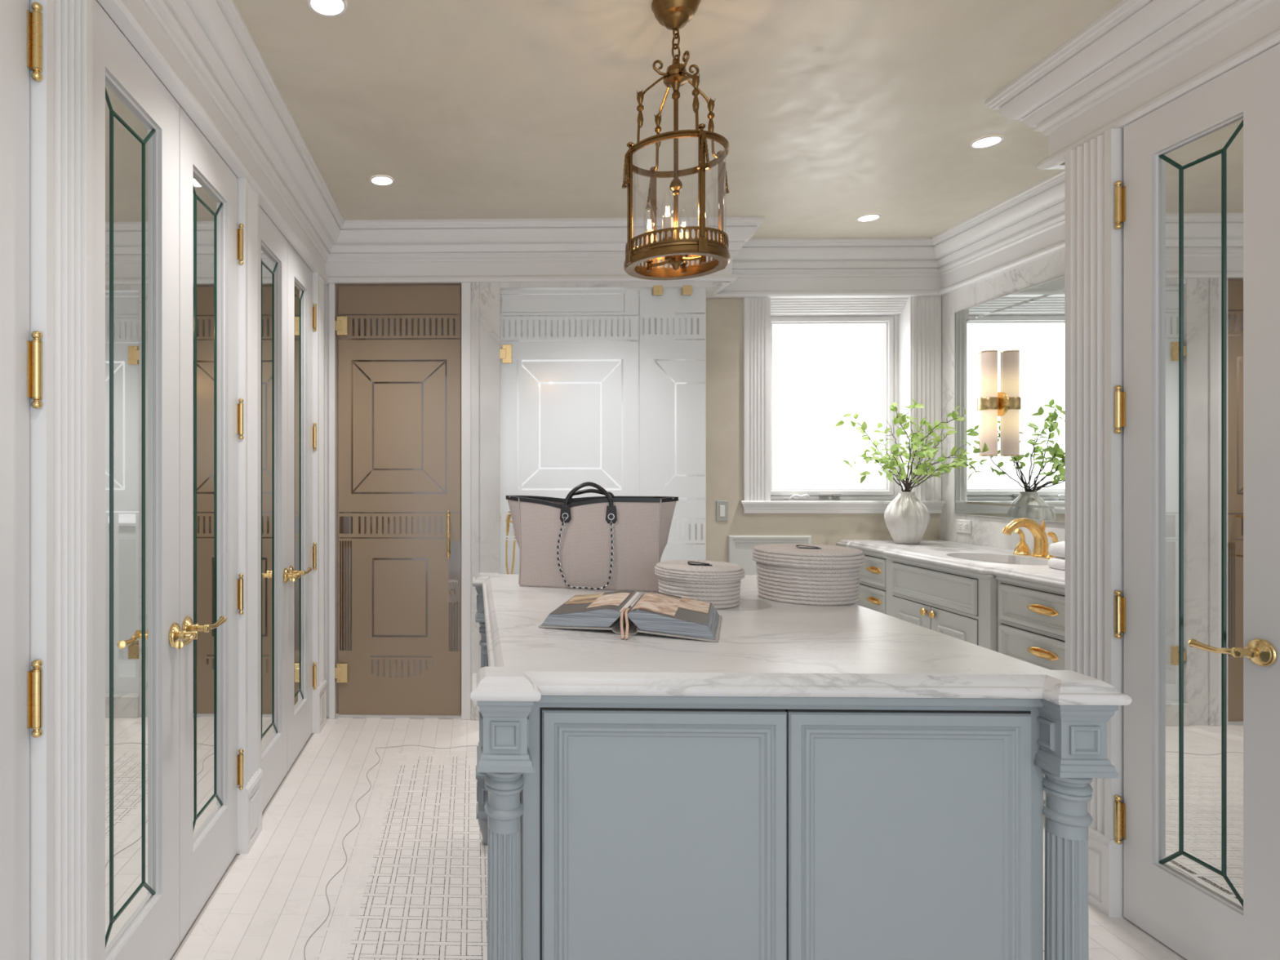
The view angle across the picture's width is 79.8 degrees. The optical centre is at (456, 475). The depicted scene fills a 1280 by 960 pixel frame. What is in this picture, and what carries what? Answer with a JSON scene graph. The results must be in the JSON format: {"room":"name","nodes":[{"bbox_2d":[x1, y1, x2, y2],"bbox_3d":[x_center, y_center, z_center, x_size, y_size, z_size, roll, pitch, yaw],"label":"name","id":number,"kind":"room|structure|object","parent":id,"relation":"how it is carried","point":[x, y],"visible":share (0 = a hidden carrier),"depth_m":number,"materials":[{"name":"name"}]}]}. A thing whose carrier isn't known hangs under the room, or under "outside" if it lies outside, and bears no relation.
{"room":"dressing room","nodes":[
{"label":"dressing room","id":0,"kind":"room"},
{"bbox_2d":[96,0,311,271],"bbox_3d":[-0.860,-0.008,1.031,0.132,2.536,5.822,0,0,1],"label":"wall","id":1,"kind":"structure","parent":0,"point":[96,0],"depth_m":2.03,"materials":[{"name":"white paint"}]},
{"bbox_2d":[0,0,42,959],"bbox_3d":[-0.744,0.133,1.073,0.096,2.242,0.496,0,0,1],"label":"door","id":2,"kind":"structure","parent":1,"relation":"in","point":[20,29],"depth_m":1.26,"materials":[{"name":"white paint"}]},
{"bbox_2d":[29,0,92,959],"bbox_3d":[-0.749,0.135,1.394,0.069,2.250,0.166,0,0,1],"label":"pilaster","id":3,"kind":"object","parent":1,"relation":"attached to","point":[60,104],"visible":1,"depth_m":1.38,"materials":[{"name":"white paint"}]},
{"bbox_2d":[92,0,199,959],"bbox_3d":[-0.729,0.133,1.717,0.096,2.242,0.511,0,0,1],"label":"door","id":4,"kind":"structure","parent":1,"relation":"in","point":[137,633],"depth_m":1.74,"materials":[{"name":"white paint"}]},
{"bbox_2d":[105,78,153,956],"bbox_3d":[-0.771,0.092,1.720,0.013,1.949,0.307,0,0,1],"label":"mirror","id":5,"kind":"object","parent":4,"relation":"attached to","point":[129,130],"depth_m":1.72,"materials":[{"name":"white mirror"}]},
{"bbox_2d":[179,106,243,943],"bbox_3d":[-0.718,0.133,2.224,0.096,2.242,0.497,0,0,1],"label":"door","id":6,"kind":"structure","parent":1,"relation":"in","point":[211,242],"depth_m":2.22,"materials":[{"name":"white paint"}]},
{"bbox_2d":[192,172,222,842],"bbox_3d":[-0.759,0.092,2.217,0.013,1.949,0.315,0,0,1],"label":"mirror","id":7,"kind":"object","parent":6,"relation":"attached to","point":[206,200],"depth_m":2.23,"materials":[{"name":"white mirror"}]},
{"bbox_2d":[97,0,344,283],"bbox_3d":[-0.693,-1.133,0.976,0.139,0.286,5.719,0,0,1],"label":"crown molding","id":8,"kind":"structure","parent":1,"relation":"attached to","point":[204,52],"depth_m":2.24,"materials":[{"name":"white paint"}]},
{"bbox_2d":[236,177,262,853],"bbox_3d":[-0.723,0.135,2.541,0.069,2.250,0.166,0,0,1],"label":"pilaster","id":9,"kind":"object","parent":1,"relation":"attached to","point":[250,797],"visible":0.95,"depth_m":2.50,"materials":[{"name":"white paint"}]},
{"bbox_2d":[259,206,300,812],"bbox_3d":[-0.703,0.133,2.862,0.096,2.242,0.504,0,0,1],"label":"door","id":10,"kind":"structure","parent":1,"relation":"in","point":[274,575],"depth_m":2.95,"materials":[{"name":"white paint"}]},
{"bbox_2d":[261,246,276,752],"bbox_3d":[-0.744,0.092,2.879,0.013,1.949,0.315,0,0,1],"label":"mirror","id":11,"kind":"object","parent":10,"relation":"attached to","point":[268,254],"depth_m":2.90,"materials":[{"name":"white mirror"}]},
{"bbox_2d":[287,241,316,772],"bbox_3d":[-0.691,0.133,3.367,0.096,2.242,0.499,0,0,1],"label":"door","id":12,"kind":"structure","parent":1,"relation":"in","point":[301,314],"depth_m":3.42,"materials":[{"name":"white paint"}]},
{"bbox_2d":[294,282,302,708],"bbox_3d":[-0.732,0.092,3.362,0.013,1.949,0.270,0,0,1],"label":"mirror","id":13,"kind":"object","parent":12,"relation":"attached to","point":[298,286],"depth_m":3.39,"materials":[{"name":"white mirror"}]},
{"bbox_2d":[311,271,327,733],"bbox_3d":[-0.696,0.135,3.684,0.069,2.250,0.166,0,0,1],"label":"pilaster","id":14,"kind":"object","parent":1,"relation":"attached to","point":[319,695],"visible":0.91,"depth_m":3.62,"materials":[{"name":"white paint"}]},
{"bbox_2d":[324,284,461,717],"bbox_3d":[0.273,-0.008,3.877,2.266,2.536,0.120,0,0,1],"label":"wall","id":15,"kind":"structure","parent":0,"point":[326,286],"depth_m":3.84,"materials":[{"name":"white paint"}]},
{"bbox_2d":[334,285,460,715],"bbox_3d":[-0.306,0.131,3.815,0.658,2.231,0.070,0,0,1],"label":"door","id":16,"kind":"structure","parent":15,"relation":"in","point":[399,585],"depth_m":3.84,"materials":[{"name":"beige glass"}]},
{"bbox_2d":[328,282,471,719],"bbox_3d":[0.372,0.110,3.804,2.066,2.300,0.020,0,0,1],"label":"door frame","id":17,"kind":"structure","parent":15,"relation":"attached to","point":[465,286],"depth_m":3.80,"materials":[{"name":"white paint"}]},
{"bbox_2d":[324,216,764,284],"bbox_3d":[0.413,-1.133,3.742,2.221,0.286,0.137,0,0,1],"label":"crown molding","id":18,"kind":"structure","parent":15,"relation":"attached to","point":[547,250],"depth_m":3.76,"materials":[{"name":"white paint"}]},
{"bbox_2d":[500,281,721,294],"bbox_3d":[0.793,-0.984,3.869,1.135,0.037,0.152,0,0,1],"label":"lintel","id":19,"kind":"object","parent":15,"relation":"attached to","point":[711,287],"visible":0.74,"depth_m":3.80,"materials":[{"name":"white stone"}]},
{"bbox_2d":[706,282,729,298],"bbox_3d":[1.351,-0.996,3.966,0.116,0.012,0.345,0,0,1],"label":"soffit","id":20,"kind":"structure","parent":15,"relation":"attached to","point":[723,284],"depth_m":3.97,"materials":[{"name":"white paint"}]},
{"bbox_2d":[711,225,759,297],"bbox_3d":[1.457,-1.133,3.890,0.139,0.286,0.482,0,0,1],"label":"crown molding","id":21,"kind":"structure","parent":15,"relation":"attached to","point":[731,282],"depth_m":3.83,"materials":[{"name":"white paint"}]},
{"bbox_2d":[339,286,461,711],"bbox_3d":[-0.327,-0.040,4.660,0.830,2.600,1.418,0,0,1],"label":"door trim","id":22,"kind":"structure","parent":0,"point":[345,522],"depth_m":5.30,"materials":[{"name":"paint"}]},
{"bbox_2d":[448,579,457,602],"bbox_3d":[-0.023,0.690,4.393,0.124,0.124,0.153,0,0,1],"label":"toilet paper holder","id":23,"kind":"object","parent":22,"relation":"attached to","point":[451,582],"visible":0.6,"depth_m":4.35,"materials":[{"name":"gold"}]},
{"bbox_2d":[505,511,515,574],"bbox_3d":[0.271,0.382,4.289,0.149,0.426,0.067,0,0,9],"label":"shower","id":24,"kind":"object","parent":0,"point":[508,520],"visible":0.48,"depth_m":4.29,"materials":[{"name":"gold metal"}]},
{"bbox_2d":[500,293,696,574],"bbox_3d":[0.720,0.035,4.430,1.266,2.550,1.008,0,0,1],"label":"wall","id":25,"kind":"structure","parent":0,"point":[511,533],"depth_m":4.88,"materials":[{"name":"stone"}]},
{"bbox_2d":[514,335,630,490],"bbox_3d":[0.764,-0.290,4.899,0.760,1.260,0.060,0,0,1],"label":"trim","id":26,"kind":"structure","parent":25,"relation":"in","point":[621,361],"depth_m":4.91,"materials":[{"name":"grey"}]},
{"bbox_2d":[233,0,1123,238],"bbox_3d":[0.928,-1.317,1.204,3.700,0.080,6.250,0,0,1],"label":"ceiling","id":27,"kind":"structure","parent":0,"point":[831,114],"depth_m":2.55,"materials":[{"name":"beige paint"}]},
{"bbox_2d":[307,0,346,16],"bbox_3d":[-0.349,-1.274,1.999,0.104,0.004,0.104,0,0,1],"label":"recessed light","id":28,"kind":"object","parent":27,"relation":"in","point":[322,7],"visible":1,"depth_m":2.01,"materials":[{"name":"white paint"}]},
{"bbox_2d":[369,175,394,185],"bbox_3d":[-0.323,-1.274,3.195,0.104,0.004,0.104,0,0,1],"label":"recessed light","id":29,"kind":"object","parent":27,"relation":"in","point":[377,180],"visible":1,"depth_m":3.19,"materials":[{"name":"white paint"}]},
{"bbox_2d":[622,0,729,279],"bbox_3d":[0.592,-0.914,1.992,0.274,0.724,0.274,0,0,21],"label":"lantern","id":30,"kind":"object","parent":27,"relation":"hanging from","point":[673,15],"visible":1,"depth_m":1.97,"materials":[{"name":"gold metal"}]},
{"bbox_2d":[644,216,708,273],"bbox_3d":[0.592,-0.652,1.992,0.154,0.200,0.154,0,0,1],"label":"candle","id":31,"kind":"object","parent":30,"relation":"on","point":[677,261],"depth_m":1.99,"materials":[{"name":"white wax"}]},
{"bbox_2d":[857,213,880,222],"bbox_3d":[2.041,-1.274,3.658,0.104,0.004,0.104,0,0,1],"label":"recessed light","id":32,"kind":"object","parent":27,"relation":"in","point":[870,217],"visible":1,"depth_m":3.65,"materials":[{"name":"white paint"}]},
{"bbox_2d":[969,135,1003,148],"bbox_3d":[2.027,-1.274,2.825,0.104,0.004,0.104,0,0,1],"label":"recessed light","id":33,"kind":"object","parent":27,"relation":"in","point":[988,141],"visible":1,"depth_m":2.82,"materials":[{"name":"white paint"}]},
{"bbox_2d":[984,0,1279,169],"bbox_3d":[1.814,-1.133,0.290,0.124,0.286,4.465,0,0,1],"label":"crown molding","id":34,"kind":"structure","parent":27,"relation":"attached to","point":[1139,57],"depth_m":2.04,"materials":[{"name":"white paint"}]},
{"bbox_2d":[169,650,1186,959],"bbox_3d":[0.924,1.289,1.683,3.670,0.062,7.393,0,0,1],"label":"floor","id":35,"kind":"structure","parent":0,"point":[370,846],"depth_m":2.37,"materials":[{"name":"tile"}]},
{"bbox_2d":[335,713,461,719],"bbox_3d":[-0.302,1.256,3.845,0.655,0.015,0.030,0,0,1],"label":"threshold","id":36,"kind":"object","parent":35,"relation":"on","point":[337,715],"visible":0.86,"depth_m":3.83,"materials":[{"name":"white stone"}]},
{"bbox_2d":[471,282,500,719],"bbox_3d":[0.150,0.129,3.868,0.151,2.262,0.144,0,0,1],"label":"wall pier","id":37,"kind":"object","parent":35,"relation":"on","point":[486,296],"visible":0.78,"depth_m":3.80,"materials":[{"name":"white paint"}]},
{"bbox_2d":[500,288,638,574],"bbox_3d":[0.581,0.091,3.813,0.718,2.101,0.032,0,0,1],"label":"door","id":38,"kind":"structure","parent":37,"relation":"attached to","point":[570,413],"depth_m":3.82,"materials":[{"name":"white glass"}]},
{"bbox_2d":[475,586,1118,959],"bbox_3d":[0.574,0.818,1.896,1.049,0.884,1.351,0,0,1],"label":"kitchen island","id":39,"kind":"object","parent":35,"relation":"on","point":[612,827],"visible":0.7,"depth_m":1.27,"materials":[{"name":"blue paint"}]},
{"bbox_2d":[470,573,1132,705],"bbox_3d":[0.574,0.358,1.896,1.072,0.036,1.374,0,0,1],"label":"island countertop","id":40,"kind":"structure","parent":39,"relation":"on","point":[764,647],"depth_m":1.36,"materials":[{"name":"white stone"}]},
{"bbox_2d":[506,481,678,591],"bbox_3d":[0.402,0.180,2.244,0.521,0.319,0.132,0,0,17],"label":"tote bag","id":41,"kind":"object","parent":40,"relation":"on","point":[609,542],"visible":0.99,"depth_m":2.20,"materials":[{"name":"fabric"}]},
{"bbox_2d":[538,590,721,642],"bbox_3d":[0.401,0.313,1.687,0.376,0.054,0.345,0,0,21],"label":"open book","id":42,"kind":"object","parent":40,"relation":"on","point":[655,612],"visible":1,"depth_m":1.61,"materials":[{"name":"grey paper"}]},
{"bbox_2d":[564,592,604,604],"bbox_3d":[0.315,0.303,1.815,0.073,0.011,0.148,0,0,21],"label":"photo","id":43,"kind":"object","parent":42,"relation":"on","point":[587,598],"depth_m":1.80},
{"bbox_2d":[586,592,630,608],"bbox_3d":[0.357,0.292,1.726,0.072,0.011,0.187,0,0,21],"label":"photo","id":44,"kind":"object","parent":42,"relation":"on","point":[620,600],"depth_m":1.71},
{"bbox_2d":[631,592,680,616],"bbox_3d":[0.458,0.291,1.681,0.090,0.011,0.232,0,0,21],"label":"photo","id":45,"kind":"object","parent":42,"relation":"on","point":[649,604],"depth_m":1.65},
{"bbox_2d":[676,596,710,613],"bbox_3d":[0.552,0.301,1.716,0.066,0.010,0.148,0,0,21],"label":"photo","id":46,"kind":"object","parent":42,"relation":"on","point":[683,604],"depth_m":1.70},
{"bbox_2d":[654,560,744,608],"bbox_3d":[0.646,0.285,1.970,0.228,0.110,0.228,0,0,1],"label":"rope basket","id":47,"kind":"object","parent":40,"relation":"on","point":[716,583],"visible":0.94,"depth_m":1.88,"materials":[{"name":"fabric"}]},
{"bbox_2d":[751,543,864,605],"bbox_3d":[0.970,0.266,2.046,0.281,0.147,0.281,0,0,1],"label":"rope basket","id":48,"kind":"object","parent":40,"relation":"on","point":[806,574],"visible":1,"depth_m":1.94,"materials":[{"name":"fabric"}]},
{"bbox_2d":[836,545,1065,803],"bbox_3d":[2.369,0.826,3.205,0.586,0.868,1.814,0,0,1],"label":"vanity cabinet","id":49,"kind":"object","parent":35,"relation":"on","point":[1024,620],"visible":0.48,"depth_m":2.98,"materials":[{"name":"grey paint"}]},
{"bbox_2d":[835,539,1065,588],"bbox_3d":[2.373,0.374,3.205,0.585,0.035,1.814,0,0,1],"label":"countertop","id":50,"kind":"structure","parent":49,"relation":"on","point":[961,556],"depth_m":3.31,"materials":[{"name":"white stone"}]},
{"bbox_2d":[884,491,929,544],"bbox_3d":[2.353,0.222,3.861,0.206,0.270,0.203,0,0,1],"label":"ribbed vase","id":51,"kind":"object","parent":50,"relation":"on","point":[906,517],"visible":1,"depth_m":3.80,"materials":[{"name":"ceramic"}]},
{"bbox_2d":[835,399,988,491],"bbox_3d":[2.248,-0.089,3.704,0.673,0.594,0.662,0,0,1],"label":"leafy spray","id":52,"kind":"object","parent":51,"relation":"in","point":[900,419],"visible":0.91,"depth_m":3.70,"materials":[{"name":"green plant"}]},
{"bbox_2d":[979,560,1020,564],"bbox_3d":[2.319,0.462,3.162,0.350,0.140,0.498,0,0,1],"label":"sink","id":53,"kind":"object","parent":50,"relation":"in","point":[980,561],"visible":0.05,"depth_m":3.33,"materials":[{"name":"ceramic"}]},
{"bbox_2d":[1001,518,1058,559],"bbox_3d":[2.535,0.272,3.224,0.218,0.170,0.214,0,0,-39],"label":"faucet","id":54,"kind":"object","parent":50,"relation":"on","point":[1041,546],"visible":0.89,"depth_m":3.22,"materials":[{"name":"gold metal"}]},
{"bbox_2d":[1048,556,1065,570],"bbox_3d":[2.365,0.333,2.746,0.200,0.048,0.260,0,0,1],"label":"folded towel","id":55,"kind":"object","parent":50,"relation":"on","point":[1057,562],"visible":0.13,"depth_m":2.79,"materials":[{"name":"white fabric"}]},
{"bbox_2d":[1048,541,1065,557],"bbox_3d":[2.365,0.278,2.751,0.190,0.065,0.256,0,0,1],"label":"folded towel","id":56,"kind":"object","parent":55,"relation":"on","point":[1056,549],"visible":0.2,"depth_m":2.80,"materials":[{"name":"white fabric"}]},
{"bbox_3d":[0.777,1.205,3.845,1.105,0.110,0.140,0,0,1],"label":"curb","id":57,"kind":"object","parent":35,"relation":"on","visible":0},
{"bbox_2d":[640,285,706,561],"bbox_3d":[1.118,0.088,3.963,0.339,2.120,0.360,0,0,1],"label":"shower panel","id":58,"kind":"object","parent":57,"relation":"on","point":[656,388],"visible":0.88,"depth_m":3.81,"materials":[{"name":"white glass"}]},
{"bbox_2d":[696,297,939,562],"bbox_3d":[2.018,-0.008,4.204,1.340,2.536,0.160,0,0,1],"label":"wall","id":59,"kind":"structure","parent":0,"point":[724,316],"depth_m":4.14,"materials":[{"name":"beige paint"}]},
{"bbox_2d":[715,500,728,520],"bbox_3d":[1.485,0.200,4.131,0.065,0.115,0.010,0,0,1],"label":"light switch","id":60,"kind":"object","parent":59,"relation":"attached to","point":[722,506],"visible":1,"depth_m":4.13,"materials":[{"name":"white plastic"}]},
{"bbox_2d":[727,535,811,574],"bbox_3d":[1.746,0.729,4.119,0.457,0.782,0.022,0,0,1],"label":"wall panel","id":61,"kind":"object","parent":59,"relation":"attached to","point":[740,548],"visible":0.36,"depth_m":4.12,"materials":[{"name":"grey paint"}]},
{"bbox_2d":[710,237,940,297],"bbox_3d":[2.042,-1.133,4.048,1.300,0.286,0.139,0,0,1],"label":"crown molding","id":62,"kind":"structure","parent":59,"relation":"attached to","point":[856,267],"depth_m":4.07,"materials":[{"name":"white paint"}]},
{"bbox_2d":[739,296,945,513],"bbox_3d":[2.131,-0.406,4.170,1.109,1.237,0.202,0,0,1],"label":"window","id":63,"kind":"structure","parent":59,"relation":"attached to","point":[809,363],"depth_m":4.23,"materials":[{"name":"white glass"}]},
{"bbox_2d":[939,248,1065,552],"bbox_3d":[2.730,-0.008,3.205,0.130,2.536,1.845,0,0,1],"label":"wall","id":64,"kind":"structure","parent":0,"point":[985,531],"depth_m":3.82,"materials":[{"name":"white stone"}]},
{"bbox_2d":[955,519,971,533],"bbox_3d":[2.677,0.272,3.901,0.009,0.070,0.115,0,0,1],"label":"wall outlet","id":65,"kind":"object","parent":64,"relation":"attached to","point":[962,526],"visible":1,"depth_m":3.89,"materials":[{"name":"white plastic"}]},
{"bbox_2d":[958,523,962,529],"bbox_3d":[2.674,0.272,3.924,0.003,0.034,0.034,0,0,1],"label":"socket","id":66,"kind":"object","parent":65,"relation":"attached to","point":[960,525],"depth_m":3.92,"materials":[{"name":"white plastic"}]},
{"bbox_2d":[963,523,968,530],"bbox_3d":[2.673,0.272,3.879,0.003,0.034,0.034,0,0,1],"label":"socket","id":67,"kind":"object","parent":65,"relation":"attached to","point":[965,525],"depth_m":3.88,"materials":[{"name":"white plastic"}]},
{"bbox_2d":[932,168,1065,296],"bbox_3d":[2.604,-1.133,3.224,0.138,0.286,1.761,0,0,1],"label":"crown molding","id":68,"kind":"structure","parent":64,"relation":"attached to","point":[1028,226],"depth_m":3.52,"materials":[{"name":"white paint"}]},
{"bbox_2d":[954,275,1065,523],"bbox_3d":[2.657,-0.333,3.165,0.014,1.083,1.600,0,0,1],"label":"vanity mirror","id":69,"kind":"object","parent":64,"relation":"attached to","point":[1026,326],"visible":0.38,"depth_m":3.49,"materials":[{"name":"clear glass"}]},
{"bbox_2d":[977,350,1008,456],"bbox_3d":[2.612,-0.349,3.625,0.096,0.515,0.120,0,0,1],"label":"wall sconce","id":70,"kind":"object","parent":69,"relation":"attached to","point":[992,403],"visible":1,"depth_m":3.59,"materials":[{"name":"beige glass"}]},
{"bbox_2d":[994,107,1065,169],"bbox_3d":[2.228,-1.133,2.433,0.852,0.286,0.162,0,0,1],"label":"crown molding","id":71,"kind":"structure","parent":64,"relation":"attached to","point":[1062,166],"depth_m":2.38,"materials":[{"name":"white paint"}]},
{"bbox_3d":[2.303,-0.008,0.169,0.843,2.536,4.245,0,0,1],"label":"wall","id":72,"kind":"structure","parent":0,"visible":0},
{"bbox_2d":[1065,128,1124,917],"bbox_3d":[1.892,0.135,2.191,0.069,2.250,0.173,0,0,1],"label":"pilaster","id":73,"kind":"object","parent":72,"relation":"attached to","point":[1094,248],"visible":0.66,"depth_m":2.17,"materials":[{"name":"white paint"}]},
{"bbox_2d":[1113,43,1279,959],"bbox_3d":[1.872,0.133,1.866,0.096,2.242,0.495,0,0,1],"label":"door","id":74,"kind":"structure","parent":72,"relation":"in","point":[1197,203],"depth_m":1.88,"materials":[{"name":"white paint"}]},
{"bbox_2d":[1160,116,1243,909],"bbox_3d":[1.914,0.092,1.890,0.013,1.949,0.259,0,0,1],"label":"mirror","id":75,"kind":"object","parent":74,"relation":"attached to","point":[1202,174],"depth_m":1.89,"materials":[{"name":"white mirror"}]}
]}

